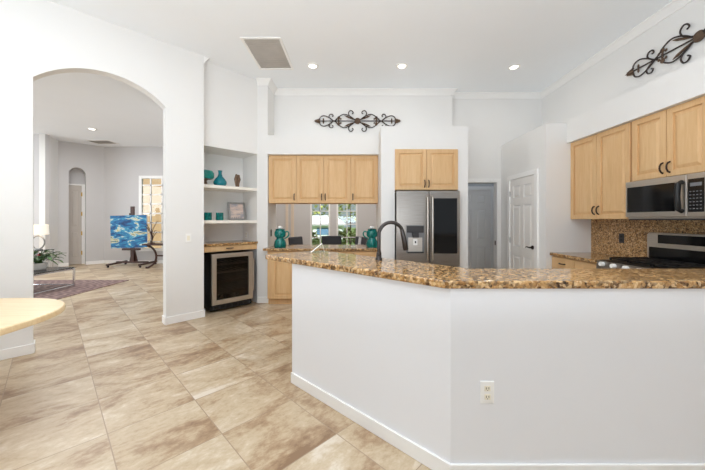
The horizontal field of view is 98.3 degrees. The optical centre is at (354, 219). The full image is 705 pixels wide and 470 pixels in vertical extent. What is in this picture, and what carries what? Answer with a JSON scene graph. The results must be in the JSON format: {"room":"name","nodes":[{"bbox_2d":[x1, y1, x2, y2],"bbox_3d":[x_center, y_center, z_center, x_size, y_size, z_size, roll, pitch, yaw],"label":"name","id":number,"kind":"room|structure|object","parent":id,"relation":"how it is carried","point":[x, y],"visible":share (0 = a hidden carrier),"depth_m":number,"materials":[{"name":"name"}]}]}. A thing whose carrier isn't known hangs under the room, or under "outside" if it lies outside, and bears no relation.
{"room":"kitchen","nodes":[
{"label":"kitchen","id":0,"kind":"room"},
{"bbox_2d":[34,134,49,266],"bbox_3d":[-10.045,-0.470,8.220,3.510,3.660,0.120,0,0,0],"label":"wall","id":1,"kind":"structure","parent":0,"point":[36,136],"depth_m":8.17,"materials":[{"name":"grey paint"}]},
{"bbox_2d":[39,134,57,266],"bbox_3d":[-8.500,-0.470,8.475,0.120,3.660,0.747,0,0,-25],"label":"wall","id":2,"kind":"structure","parent":0,"point":[53,142],"depth_m":8.48,"materials":[{"name":"paint"}]},
{"bbox_2d":[58,141,103,264],"bbox_3d":[-8.394,-0.470,9.364,1.032,3.660,0.450,0,0,-45],"label":"wall","id":3,"kind":"structure","parent":0,"point":[78,163],"depth_m":9.28,"materials":[{"name":"grey paint"}]},
{"bbox_2d":[69,184,84,264],"bbox_3d":[-8.527,0.130,9.346,0.380,2.460,0.088,0,0,-45],"label":"door","id":4,"kind":"structure","parent":3,"relation":"in","point":[76,192],"depth_m":9.35,"materials":[{"name":"beige paint"}]},
{"bbox_2d":[58,260,103,266],"bbox_3d":[-8.230,1.310,9.200,1.032,0.100,0.014,0,0,-45],"label":"baseboard","id":5,"kind":"structure","parent":3,"relation":"attached to","point":[99,261],"depth_m":9.30,"materials":[{"name":"white wood"}]},
{"bbox_2d":[0,0,203,349],"bbox_3d":[-4.009,-0.470,2.492,5.200,3.660,0.143,0,0,-45],"label":"wall","id":6,"kind":"structure","parent":0,"point":[39,39],"depth_m":3.40,"materials":[{"name":"paint"}]},
{"bbox_2d":[0,309,204,359],"bbox_3d":[-3.999,1.310,2.492,5.214,0.100,0.157,0,0,-45],"label":"baseboard","id":7,"kind":"structure","parent":6,"relation":"attached to","point":[23,350],"depth_m":3.11,"materials":[{"name":"white wood"}]},
{"bbox_2d":[185,234,190,241],"bbox_3d":[-2.257,0.245,4.134,0.072,0.116,0.012,0,0,-45],"label":"light switch","id":8,"kind":"object","parent":6,"relation":"attached to","point":[187,236],"visible":1,"depth_m":4.13,"materials":[{"name":"white plastic"}]},
{"bbox_2d":[104,147,162,259],"bbox_3d":[-5.735,-0.470,9.640,4.270,3.660,0.140,0,0,0],"label":"wall","id":9,"kind":"structure","parent":0,"point":[123,166],"depth_m":9.57,"materials":[{"name":"grey paint"}]},
{"bbox_2d":[104,260,162,262],"bbox_3d":[-7.788,1.310,8.949,8.141,0.100,1.234,0,0,-17],"label":"baseboard","id":10,"kind":"structure","parent":9,"relation":"attached to","point":[105,261],"depth_m":9.56,"materials":[{"name":"white wood"}]},
{"bbox_2d":[139,176,162,250],"bbox_3d":[-6.240,-0.205,9.595,1.080,2.370,0.070,0,0,0],"label":"window","id":11,"kind":"structure","parent":9,"relation":"in","point":[141,178],"depth_m":9.58,"materials":[{"name":"white wood"}]},
{"bbox_2d":[143,179,160,247],"bbox_3d":[-6.700,-0.665,13.575,5.600,4.350,0.150,0,0,0],"label":"wall","id":12,"kind":"structure","parent":0,"point":[146,189],"depth_m":13.50,"materials":[{"name":"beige paint"}]},
{"bbox_2d":[0,263,430,469],"bbox_3d":[-4.240,1.410,2.850,15.520,0.100,14.700,0,0,0],"label":"floor","id":13,"kind":"structure","parent":0,"point":[106,384],"depth_m":2.36,"materials":[{"name":"tile"}]},
{"bbox_2d":[0,298,64,335],"bbox_3d":[-2.610,0.985,1.800,1.240,0.750,1.200,0,0,0],"label":"table","id":14,"kind":"object","parent":13,"relation":"on","point":[16,314],"visible":1,"depth_m":2.03,"materials":[{"name":"brown wood"}]},
{"bbox_2d":[34,249,54,271],"bbox_3d":[-8.050,1.060,7.750,0.440,0.600,0.400,0,0,0],"label":"side table","id":15,"kind":"object","parent":13,"relation":"on","point":[43,249],"visible":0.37,"depth_m":7.85,"materials":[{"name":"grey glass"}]},
{"bbox_2d":[34,225,48,249],"bbox_3d":[-8.050,0.440,7.750,0.400,0.640,0.400,0,0,0],"label":"table lamp","id":16,"kind":"object","parent":15,"relation":"on","point":[39,230],"visible":0.64,"depth_m":7.70,"materials":[{"name":"white fabric"}]},
{"bbox_2d":[34,280,128,299],"bbox_3d":[-6.590,1.354,5.805,3.020,0.012,2.110,0,0,0],"label":"rug","id":17,"kind":"object","parent":13,"relation":"on","point":[81,286],"visible":0.5,"depth_m":6.10,"materials":[{"name":"purple fabric"}]},
{"bbox_2d":[34,267,75,293],"bbox_3d":[-6.400,1.153,5.780,1.400,0.390,0.940,0,0,0],"label":"coffee table","id":18,"kind":"object","parent":17,"relation":"on","point":[49,270],"visible":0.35,"depth_m":5.99,"materials":[{"name":"grey metal"}]},
{"bbox_2d":[34,250,65,269],"bbox_3d":[-6.076,0.764,5.869,0.748,0.389,0.602,0,0,-22],"label":"potted plant","id":19,"kind":"object","parent":18,"relation":"on","point":[39,262],"visible":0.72,"depth_m":5.87,"materials":[{"name":"green plant"}]},
{"bbox_2d":[106,206,156,267],"bbox_3d":[-6.580,0.480,9.025,0.980,1.759,0.750,0,0,0],"label":"easel","id":20,"kind":"object","parent":13,"relation":"on","point":[133,257],"visible":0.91,"depth_m":8.98,"materials":[{"name":"brown wood"}]},
{"bbox_2d":[110,215,147,247],"bbox_3d":[-6.613,0.339,8.935,1.040,0.950,0.040,-2,0,-2],"label":"painting","id":21,"kind":"object","parent":20,"relation":"on","point":[126,231],"visible":1,"depth_m":8.91,"materials":[{"name":"paint"}]},
{"bbox_2d":[122,248,140,249],"bbox_3d":[-6.580,0.860,8.975,0.500,0.060,0.090,0,0,0],"label":"tray","id":22,"kind":"object","parent":20,"relation":"on","point":[122,248],"depth_m":8.93,"materials":[{"name":"brown wood"}]},
{"bbox_2d":[142,243,162,268],"bbox_3d":[-5.420,1.011,8.550,0.886,0.703,0.400,0,0,0],"label":"console table","id":23,"kind":"object","parent":13,"relation":"on","point":[147,244],"visible":0.51,"depth_m":8.53,"materials":[{"name":"brown wood"}]},
{"bbox_2d":[144,222,156,243],"bbox_3d":[-5.653,0.342,8.470,0.464,0.636,0.414,0,0,37],"label":"sculpture","id":24,"kind":"object","parent":23,"relation":"on","point":[147,227],"visible":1,"depth_m":8.47,"materials":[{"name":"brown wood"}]},
{"bbox_2d":[204,250,253,310],"bbox_3d":[-2.032,0.915,4.816,0.637,0.830,0.600,0,0,-45],"label":"wine cooler","id":25,"kind":"object","parent":13,"relation":"on","point":[228,275],"visible":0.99,"depth_m":4.59,"materials":[{"name":"black metal"}]},
{"bbox_2d":[214,300,248,309],"bbox_3d":[-1.873,1.292,4.642,0.010,0.045,0.535,0,0,45],"label":"vent","id":26,"kind":"object","parent":25,"relation":"attached to","point":[237,303],"depth_m":4.64,"materials":[{"name":"black plastic"}]},
{"bbox_2d":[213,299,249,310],"bbox_3d":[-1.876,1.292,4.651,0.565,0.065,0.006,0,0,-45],"label":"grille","id":27,"kind":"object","parent":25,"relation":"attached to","point":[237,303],"depth_m":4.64,"materials":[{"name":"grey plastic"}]},
{"bbox_2d":[267,251,295,303],"bbox_3d":[-1.175,0.925,5.107,0.450,0.870,0.575,0,0,0],"label":"base cabinet","id":28,"kind":"object","parent":13,"relation":"on","point":[279,274],"visible":0.71,"depth_m":4.86,"materials":[{"name":"brown wood"}]},
{"bbox_2d":[288,236,302,244],"bbox_3d":[-1.051,0.860,6.414,0.548,1.000,0.460,0,0,25],"label":"dining chair","id":29,"kind":"object","parent":13,"relation":"on","point":[292,240],"visible":0.18,"depth_m":6.46,"materials":[{"name":"grey fabric"}]},
{"bbox_2d":[296,251,351,253],"bbox_3d":[-0.500,0.925,5.107,0.900,0.870,0.575,0,0,0],"label":"base cabinet","id":30,"kind":"object","parent":13,"relation":"on","point":[347,252],"visible":0.11,"depth_m":4.86,"materials":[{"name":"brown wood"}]},
{"bbox_2d":[263,245,376,250],"bbox_3d":[-0.546,0.469,5.195,1.828,0.039,0.750,0,0,0],"label":"countertop","id":31,"kind":"structure","parent":30,"relation":"on","point":[288,247],"depth_m":4.83,"materials":[{"name":"stone"}]},
{"bbox_2d":[274,226,288,247],"bbox_3d":[-1.230,0.272,5.042,0.226,0.357,0.200,0,0,38],"label":"jug","id":32,"kind":"object","parent":31,"relation":"on","point":[279,233],"visible":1,"depth_m":4.98,"materials":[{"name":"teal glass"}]},
{"bbox_2d":[363,226,376,246],"bbox_3d":[0.275,0.272,5.108,0.226,0.357,0.200,0,0,38],"label":"jug","id":33,"kind":"object","parent":31,"relation":"on","point":[371,233],"visible":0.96,"depth_m":5.03,"materials":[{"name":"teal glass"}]},
{"bbox_2d":[322,236,341,244],"bbox_3d":[-0.530,0.860,7.166,0.460,1.000,0.548,0,0,0],"label":"dining chair","id":34,"kind":"object","parent":13,"relation":"on","point":[326,240],"visible":0.14,"depth_m":6.90,"materials":[{"name":"grey fabric"}]},
{"bbox_2d":[355,236,367,244],"bbox_3d":[-0.066,0.860,6.420,0.558,1.000,0.460,0,0,-30],"label":"dining chair","id":35,"kind":"object","parent":13,"relation":"on","point":[358,240],"visible":0.09,"depth_m":6.48,"materials":[{"name":"grey fabric"}]},
{"bbox_2d":[352,251,376,256],"bbox_3d":[0.158,0.925,5.107,0.415,0.870,0.575,0,0,0],"label":"base cabinet","id":36,"kind":"object","parent":13,"relation":"on","point":[364,253],"visible":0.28,"depth_m":4.86,"materials":[{"name":"brown wood"}]},
{"bbox_2d":[377,126,467,267],"bbox_3d":[1.022,-0.010,4.940,1.275,2.740,0.920,0,0,0],"label":"refrigerator surround","id":37,"kind":"object","parent":13,"relation":"on","point":[391,138],"visible":0.59,"depth_m":4.48,"materials":[{"name":"paint"}]},
{"bbox_2d":[395,149,457,192],"bbox_3d":[1.048,-0.740,4.735,0.921,0.600,0.640,0,0,0],"label":"upper cabinet","id":38,"kind":"object","parent":37,"relation":"attached to","point":[415,169],"visible":1,"depth_m":4.46,"materials":[{"name":"brown wood"}]},
{"bbox_2d":[395,191,459,266],"bbox_3d":[1.048,0.460,4.723,0.905,1.760,0.874,0,0,0],"label":"refrigerator","id":39,"kind":"object","parent":13,"relation":"on","point":[430,220],"visible":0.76,"depth_m":4.36,"materials":[{"name":"grey metal"}]},
{"bbox_2d":[552,256,596,268],"bbox_3d":[3.045,0.925,3.808,0.690,0.870,0.880,0,0,0],"label":"base cabinet","id":40,"kind":"object","parent":13,"relation":"on","point":[557,262],"visible":0.18,"depth_m":3.90,"materials":[{"name":"brown wood"}]},
{"bbox_2d":[550,252,620,262],"bbox_3d":[2.999,0.469,3.807,0.579,0.039,0.883,0,0,0],"label":"countertop","id":41,"kind":"structure","parent":40,"relation":"on","point":[591,257],"depth_m":3.86,"materials":[{"name":"stone"}]},
{"bbox_2d":[596,232,704,268],"bbox_3d":[2.941,0.723,2.982,0.688,1.175,0.755,0,0,0],"label":"gas range","id":42,"kind":"object","parent":13,"relation":"on","point":[664,250],"visible":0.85,"depth_m":3.02,"materials":[{"name":"silver metal"}]},
{"bbox_2d":[599,259,674,268],"bbox_3d":[2.953,0.438,2.982,0.525,0.007,0.755,0,0,0],"label":"cooktop","id":43,"kind":"object","parent":42,"relation":"in","point":[635,262],"depth_m":3.04,"materials":[{"name":"black glass"}]},
{"bbox_2d":[204,62,256,302],"bbox_3d":[-2.137,-0.470,4.916,1.130,3.660,0.640,0,0,-45],"label":"wall niche","id":44,"kind":"object","parent":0,"point":[230,97],"visible":0.43,"depth_m":4.92,"materials":[{"name":"paint"}]},
{"bbox_2d":[204,184,256,192],"bbox_3d":[-2.105,-0.497,4.862,0.898,0.045,0.519,0,0,-45],"label":"shelf","id":45,"kind":"object","parent":44,"relation":"attached to","point":[207,187],"visible":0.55,"depth_m":4.75,"materials":[{"name":"beige paint"}]},
{"bbox_2d":[204,170,213,183],"bbox_3d":[-2.268,-0.637,4.615,0.250,0.235,0.250,0,0,-45],"label":"vessel","id":46,"kind":"object","parent":45,"relation":"on","point":[208,174],"visible":0.51,"depth_m":4.56,"materials":[{"name":"teal ceramic"}]},
{"bbox_2d":[213,170,226,185],"bbox_3d":[-2.119,-0.647,4.792,0.196,0.255,0.196,0,0,-45],"label":"vase","id":47,"kind":"object","parent":45,"relation":"on","point":[219,180],"visible":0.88,"depth_m":4.74,"materials":[{"name":"teal glass"}]},
{"bbox_2d":[234,174,240,186],"bbox_3d":[-1.907,-0.632,4.948,0.083,0.225,0.094,0,0,11],"label":"figurine","id":48,"kind":"object","parent":45,"relation":"on","point":[237,179],"visible":0.92,"depth_m":4.93,"materials":[{"name":"brown wood"}]},
{"bbox_2d":[204,244,256,252],"bbox_3d":[-2.081,0.430,4.838,0.897,0.089,0.540,0,0,-45],"label":"drawer unit","id":49,"kind":"object","parent":44,"relation":"attached to","point":[243,246],"visible":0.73,"depth_m":4.67,"materials":[{"name":"brown wood"}]},
{"bbox_2d":[204,220,256,222],"bbox_3d":[-2.105,0.028,4.862,0.898,0.045,0.519,0,0,-45],"label":"shelf","id":50,"kind":"object","parent":44,"relation":"attached to","point":[205,221],"visible":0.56,"depth_m":4.69,"materials":[{"name":"beige paint"}]},
{"bbox_2d":[204,212,211,219],"bbox_3d":[-2.239,-0.055,4.644,0.112,0.120,0.112,0,0,-45],"label":"candle cup","id":51,"kind":"object","parent":50,"relation":"on","point":[207,215],"visible":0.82,"depth_m":4.60,"materials":[{"name":"teal glass"}]},
{"bbox_2d":[216,213,222,219],"bbox_3d":[-2.116,-0.055,4.767,0.112,0.120,0.112,0,0,-45],"label":"candle cup","id":52,"kind":"object","parent":50,"relation":"on","point":[219,216],"visible":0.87,"depth_m":4.72,"materials":[{"name":"teal glass"}]},
{"bbox_2d":[228,202,245,219],"bbox_3d":[-1.991,-0.144,5.102,0.280,0.298,0.143,0,0,-45],"label":"picture frame","id":53,"kind":"object","parent":50,"relation":"on","point":[236,211],"visible":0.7,"depth_m":5.07,"materials":[{"name":"silver metal"}]},
{"bbox_2d":[230,204,243,217],"bbox_3d":[-1.968,-0.144,5.079,0.050,0.242,0.224,0,0,45],"label":"picture","id":54,"kind":"object","parent":53,"relation":"attached to","point":[236,210],"depth_m":5.08},
{"bbox_2d":[204,240,257,246],"bbox_3d":[-2.094,0.367,4.852,0.898,0.035,0.549,0,0,-45],"label":"countertop","id":55,"kind":"structure","parent":44,"relation":"on","point":[232,242],"depth_m":4.74,"materials":[{"name":"stone"}]},
{"bbox_2d":[257,85,275,296],"bbox_3d":[-1.515,-0.470,5.275,0.170,3.660,0.550,0,0,0],"label":"wall column","id":56,"kind":"structure","parent":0,"point":[266,211],"depth_m":5.00,"materials":[{"name":"paint"}]},
{"bbox_2d":[257,297,267,302],"bbox_3d":[-1.508,1.310,5.003,0.184,0.100,0.034,0,0,0],"label":"baseboard","id":57,"kind":"structure","parent":56,"relation":"attached to","point":[259,299],"depth_m":4.99,"materials":[{"name":"white wood"}]},
{"bbox_2d":[267,135,378,155],"bbox_3d":[-0.522,-1.225,5.185,1.815,0.310,0.430,0,0,0],"label":"wall","id":58,"kind":"structure","parent":0,"point":[323,145],"depth_m":4.97,"materials":[{"name":"paint"}]},
{"bbox_2d":[276,204,375,244],"bbox_3d":[-0.700,-0.470,8.660,3.800,3.660,0.120,0,0,0],"label":"wall","id":59,"kind":"structure","parent":0,"point":[366,213],"depth_m":8.60,"materials":[{"name":"grey paint"}]},
{"bbox_2d":[286,204,293,244],"bbox_3d":[-1.835,0.210,8.585,0.230,2.300,0.030,0,0,0],"label":"trim","id":60,"kind":"structure","parent":59,"relation":"attached to","point":[292,205],"depth_m":8.57,"materials":[{"name":"beige wood"}]},
{"bbox_2d":[310,204,329,244],"bbox_3d":[-0.980,-0.065,8.630,0.560,1.850,0.070,0,0,0],"label":"window","id":61,"kind":"structure","parent":59,"relation":"in","point":[311,211],"depth_m":8.59,"materials":[{"name":"white wood"}]},
{"bbox_2d":[337,204,356,237],"bbox_3d":[-0.225,-0.065,8.630,0.590,1.850,0.070,0,0,0],"label":"window","id":62,"kind":"structure","parent":59,"relation":"in","point":[337,204],"depth_m":8.59,"materials":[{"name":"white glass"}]},
{"bbox_2d":[34,0,672,146],"bbox_3d":[-4.240,-2.350,0.850,15.520,0.100,18.700,0,0,0],"label":"ceiling","id":63,"kind":"structure","parent":0,"point":[464,45],"depth_m":3.91,"materials":[{"name":"paint"}]},
{"bbox_2d":[86,140,118,143],"bbox_3d":[-7.425,-2.293,8.975,0.650,0.014,0.450,0,0,0],"label":"ceiling vent","id":64,"kind":"object","parent":63,"relation":"in","point":[92,141],"visible":1,"depth_m":8.96,"materials":[{"name":"white plastic"}]},
{"bbox_2d":[240,37,293,69],"bbox_3d":[-1.190,-2.293,4.240,0.520,0.014,0.820,0,0,0],"label":"ceiling vent","id":65,"kind":"object","parent":63,"relation":"in","point":[268,53],"visible":1,"depth_m":4.18,"materials":[{"name":"white plastic"}]},
{"bbox_2d":[307,63,318,68],"bbox_3d":[-0.630,-2.294,4.550,0.177,0.012,0.177,0,0,0],"label":"recessed light","id":66,"kind":"object","parent":63,"relation":"in","point":[309,65],"visible":1,"depth_m":4.54,"materials":[{"name":"white plastic"}]},
{"bbox_2d":[396,63,407,68],"bbox_3d":[0.700,-2.294,4.550,0.177,0.012,0.177,0,0,0],"label":"recessed light","id":67,"kind":"object","parent":63,"relation":"in","point":[400,65],"visible":1,"depth_m":4.55,"materials":[{"name":"white plastic"}]},
{"bbox_2d":[508,64,520,69],"bbox_3d":[2.390,-2.294,4.580,0.177,0.012,0.177,0,0,0],"label":"recessed light","id":68,"kind":"object","parent":63,"relation":"in","point":[514,66],"visible":1,"depth_m":4.58,"materials":[{"name":"white plastic"}]},
{"bbox_2d":[274,95,451,239],"bbox_3d":[0.145,-0.470,5.475,3.150,3.660,0.150,0,0,0],"label":"wall","id":69,"kind":"structure","parent":0,"point":[293,114],"depth_m":5.40,"materials":[{"name":"paint"}]},
{"bbox_2d":[269,155,297,203],"bbox_3d":[-1.199,-0.675,5.195,0.458,0.790,0.390,0,0,0],"label":"upper cabinet","id":70,"kind":"object","parent":69,"relation":"attached to","point":[282,168],"visible":0.99,"depth_m":5.04,"materials":[{"name":"brown wood"}]},
{"bbox_2d":[296,155,350,203],"bbox_3d":[-0.520,-0.675,5.195,0.900,0.790,0.390,0,0,0],"label":"upper cabinet","id":71,"kind":"object","parent":69,"relation":"attached to","point":[320,179],"visible":0.99,"depth_m":5.04,"materials":[{"name":"brown wood"}]},
{"bbox_2d":[315,110,399,131],"bbox_3d":[0.045,-1.745,5.373,1.542,0.381,0.045,0,0,0],"label":"scrollwork","id":72,"kind":"object","parent":69,"relation":"attached to","point":[357,120],"visible":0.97,"depth_m":5.37,"materials":[{"name":"brown metal"}]},
{"bbox_2d":[351,155,377,203],"bbox_3d":[0.156,-0.675,5.195,0.452,0.790,0.390,0,0,0],"label":"upper cabinet","id":73,"kind":"object","parent":69,"relation":"attached to","point":[364,168],"visible":1,"depth_m":5.04,"materials":[{"name":"brown wood"}]},
{"bbox_2d":[256,78,541,98],"bbox_3d":[0.898,-2.252,5.273,5.024,0.095,0.475,0,0,-3],"label":"trim","id":74,"kind":"structure","parent":69,"relation":"attached to","point":[260,81],"depth_m":5.37,"materials":[{"name":"white wood"}]},
{"bbox_2d":[452,99,541,268],"bbox_3d":[2.950,-0.470,6.235,3.540,3.660,1.370,0,0,0],"label":"wall","id":75,"kind":"structure","parent":0,"point":[491,123],"depth_m":5.55,"materials":[{"name":"paint"}]},
{"bbox_2d":[468,186,493,268],"bbox_3d":[2.650,0.307,6.755,0.870,2.105,0.080,0,0,0],"label":"door","id":76,"kind":"structure","parent":75,"relation":"in","point":[480,198],"depth_m":6.78,"materials":[{"name":"white paint"}]},
{"bbox_2d":[468,179,500,268],"bbox_3d":[2.200,0.305,5.540,0.900,2.110,0.020,0,0,0],"label":"trim","id":77,"kind":"structure","parent":75,"relation":"attached to","point":[498,181],"depth_m":5.53,"materials":[{"name":"white wood"}]},
{"bbox_2d":[292,264,704,463],"bbox_3d":[1.374,0.860,1.917,4.005,1.000,1.047,0,0,14],"label":"wall","id":78,"kind":"structure","parent":0,"point":[578,375],"depth_m":1.60,"materials":[{"name":"paint"}]},
{"bbox_2d":[265,250,704,288],"bbox_3d":[1.172,0.338,2.022,4.285,0.042,1.261,0,0,18],"label":"countertop","id":79,"kind":"structure","parent":78,"relation":"on","point":[441,276],"depth_m":1.77,"materials":[{"name":"stone"}]},
{"bbox_2d":[375,221,407,259],"bbox_3d":[0.299,0.161,2.420,0.272,0.312,0.094,0,0,-10],"label":"faucet","id":80,"kind":"object","parent":79,"relation":"on","point":[403,236],"visible":0.99,"depth_m":2.42,"materials":[{"name":"grey metal"}]},
{"bbox_2d":[480,381,493,402],"bbox_3d":[0.692,0.902,1.595,0.072,0.116,0.010,0,0,0],"label":"wall outlet","id":81,"kind":"object","parent":78,"relation":"attached to","point":[486,387],"visible":1,"depth_m":1.59,"materials":[{"name":"white plastic"}]},
{"bbox_2d":[484,394,490,399],"bbox_3d":[0.692,0.924,1.593,0.032,0.028,0.003,0,0,0],"label":"socket","id":82,"kind":"object","parent":81,"relation":"attached to","point":[486,396],"depth_m":1.59,"materials":[{"name":"white plastic"}]},
{"bbox_2d":[484,386,490,390],"bbox_3d":[0.692,0.880,1.593,0.032,0.028,0.003,0,0,0],"label":"socket","id":83,"kind":"object","parent":81,"relation":"attached to","point":[486,388],"depth_m":1.59,"materials":[{"name":"white plastic"}]},
{"bbox_2d":[291,372,704,469],"bbox_3d":[1.331,1.317,1.740,4.013,0.085,0.698,0,0,14],"label":"baseboard","id":84,"kind":"structure","parent":78,"relation":"attached to","point":[427,458],"depth_m":1.69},
{"bbox_2d":[501,123,592,268],"bbox_3d":[3.030,0.005,4.900,0.740,2.710,1.300,0,0,0],"label":"wall","id":85,"kind":"structure","parent":0,"point":[545,147],"depth_m":4.25,"materials":[{"name":"paint"}]},
{"bbox_2d":[507,168,538,268],"bbox_3d":[2.638,0.307,4.839,0.100,2.105,0.872,0,0,0],"label":"door","id":86,"kind":"structure","parent":85,"relation":"in","point":[532,176],"depth_m":4.79,"materials":[{"name":"white paint"}]},
{"bbox_2d":[542,0,704,256],"bbox_3d":[3.460,-0.470,2.175,0.120,3.660,6.750,0,0,0],"label":"wall","id":87,"kind":"structure","parent":0,"point":[606,80],"depth_m":3.79,"materials":[{"name":"paint"}]},
{"bbox_2d":[571,122,631,218],"bbox_3d":[3.178,-0.540,3.788,0.435,1.060,0.920,0,0,0],"label":"upper cabinet","id":88,"kind":"object","parent":87,"relation":"attached to","point":[601,163],"visible":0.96,"depth_m":3.73,"materials":[{"name":"brown wood"}]},
{"bbox_2d":[540,0,692,97],"bbox_3d":[3.364,-2.252,2.175,0.072,0.095,6.750,0,0,0],"label":"trim","id":89,"kind":"structure","parent":87,"relation":"attached to","point":[673,6],"depth_m":3.84,"materials":[{"name":"white wood"}]},
{"bbox_2d":[591,219,704,256],"bbox_3d":[3.345,0.221,1.875,0.110,0.459,4.750,0,0,0],"label":"backsplash","id":90,"kind":"structure","parent":87,"relation":"attached to","point":[604,232],"depth_m":3.64,"materials":[{"name":"stone"}]},
{"bbox_2d":[619,233,623,242],"bbox_3d":[3.284,0.225,3.760,0.010,0.116,0.072,0,0,0],"label":"wall outlet","id":91,"kind":"object","parent":90,"relation":"attached to","point":[621,236],"visible":1,"depth_m":3.76,"materials":[{"name":"grey plastic"}]},
{"bbox_2d":[625,23,704,77],"bbox_3d":[3.373,-1.805,2.995,0.045,0.403,1.635,0,0,0],"label":"scrollwork","id":92,"kind":"object","parent":87,"relation":"attached to","point":[699,35],"visible":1,"depth_m":3.21,"materials":[{"name":"brown metal"}]},
{"bbox_2d":[567,56,704,142],"bbox_3d":[3.175,-1.225,1.825,0.450,0.310,4.850,0,0,0],"label":"wall","id":93,"kind":"structure","parent":0,"point":[684,84],"depth_m":3.12,"materials":[{"name":"paint"}]},
{"bbox_2d":[632,96,704,181],"bbox_3d":[3.178,-0.743,2.940,0.435,0.655,0.770,0,0,0],"label":"upper cabinet","id":94,"kind":"object","parent":93,"relation":"attached to","point":[669,142],"visible":0.99,"depth_m":2.90,"materials":[{"name":"brown wood"}]},
{"bbox_2d":[626,172,704,219],"bbox_3d":[3.122,-0.204,2.939,0.486,0.412,0.765,0,0,0],"label":"microwave","id":95,"kind":"object","parent":94,"relation":"attached to","point":[680,197],"visible":1,"depth_m":2.87,"materials":[{"name":"silver metal"}]},
{"label":"outside","id":96,"kind":"structure","parent":0,"visible":0},
{"bbox_2d":[312,228,355,244],"bbox_3d":[-5.000,1.610,35.100,50.000,0.200,49.800,0,0,0],"label":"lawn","id":97,"kind":"structure","parent":96,"point":[347,243],"depth_m":26.38,"materials":[{"name":"green plant"}]},
{"bbox_2d":[312,230,321,244],"bbox_3d":[-2.125,0.918,12.359,2.021,1.192,1.952,0,0,0],"label":"shrub","id":98,"kind":"object","parent":97,"relation":"on","point":[314,242],"visible":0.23,"depth_m":12.32,"materials":[{"name":"green plant"}]},
{"bbox_2d":[312,204,342,218],"bbox_3d":[-3.640,-1.269,31.125,5.743,5.559,5.646,0,0,0],"label":"shrub","id":99,"kind":"object","parent":97,"relation":"on","point":[315,206],"visible":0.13,"depth_m":30.99,"materials":[{"name":"green plant"}]},
{"bbox_2d":[312,215,345,238],"bbox_3d":[-3.700,0.560,26.000,6.000,1.900,4.600,0,0,0],"label":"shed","id":100,"kind":"object","parent":97,"relation":"on","point":[315,218],"visible":0.2,"depth_m":24.05,"materials":[{"name":"white"}]},
{"bbox_2d":[324,204,355,240],"bbox_3d":[-0.320,-0.619,19.046,3.194,4.261,2.966,0,0,0],"label":"shrub","id":101,"kind":"object","parent":97,"relation":"on","point":[340,207],"visible":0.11,"depth_m":18.98,"materials":[{"name":"green plant"}]},
{"bbox_2d":[338,227,355,244],"bbox_3d":[-0.211,0.889,11.793,2.063,1.250,2.046,0,0,0],"label":"shrub","id":102,"kind":"object","parent":97,"relation":"on","point":[343,233],"visible":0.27,"depth_m":11.50,"materials":[{"name":"green plant"}]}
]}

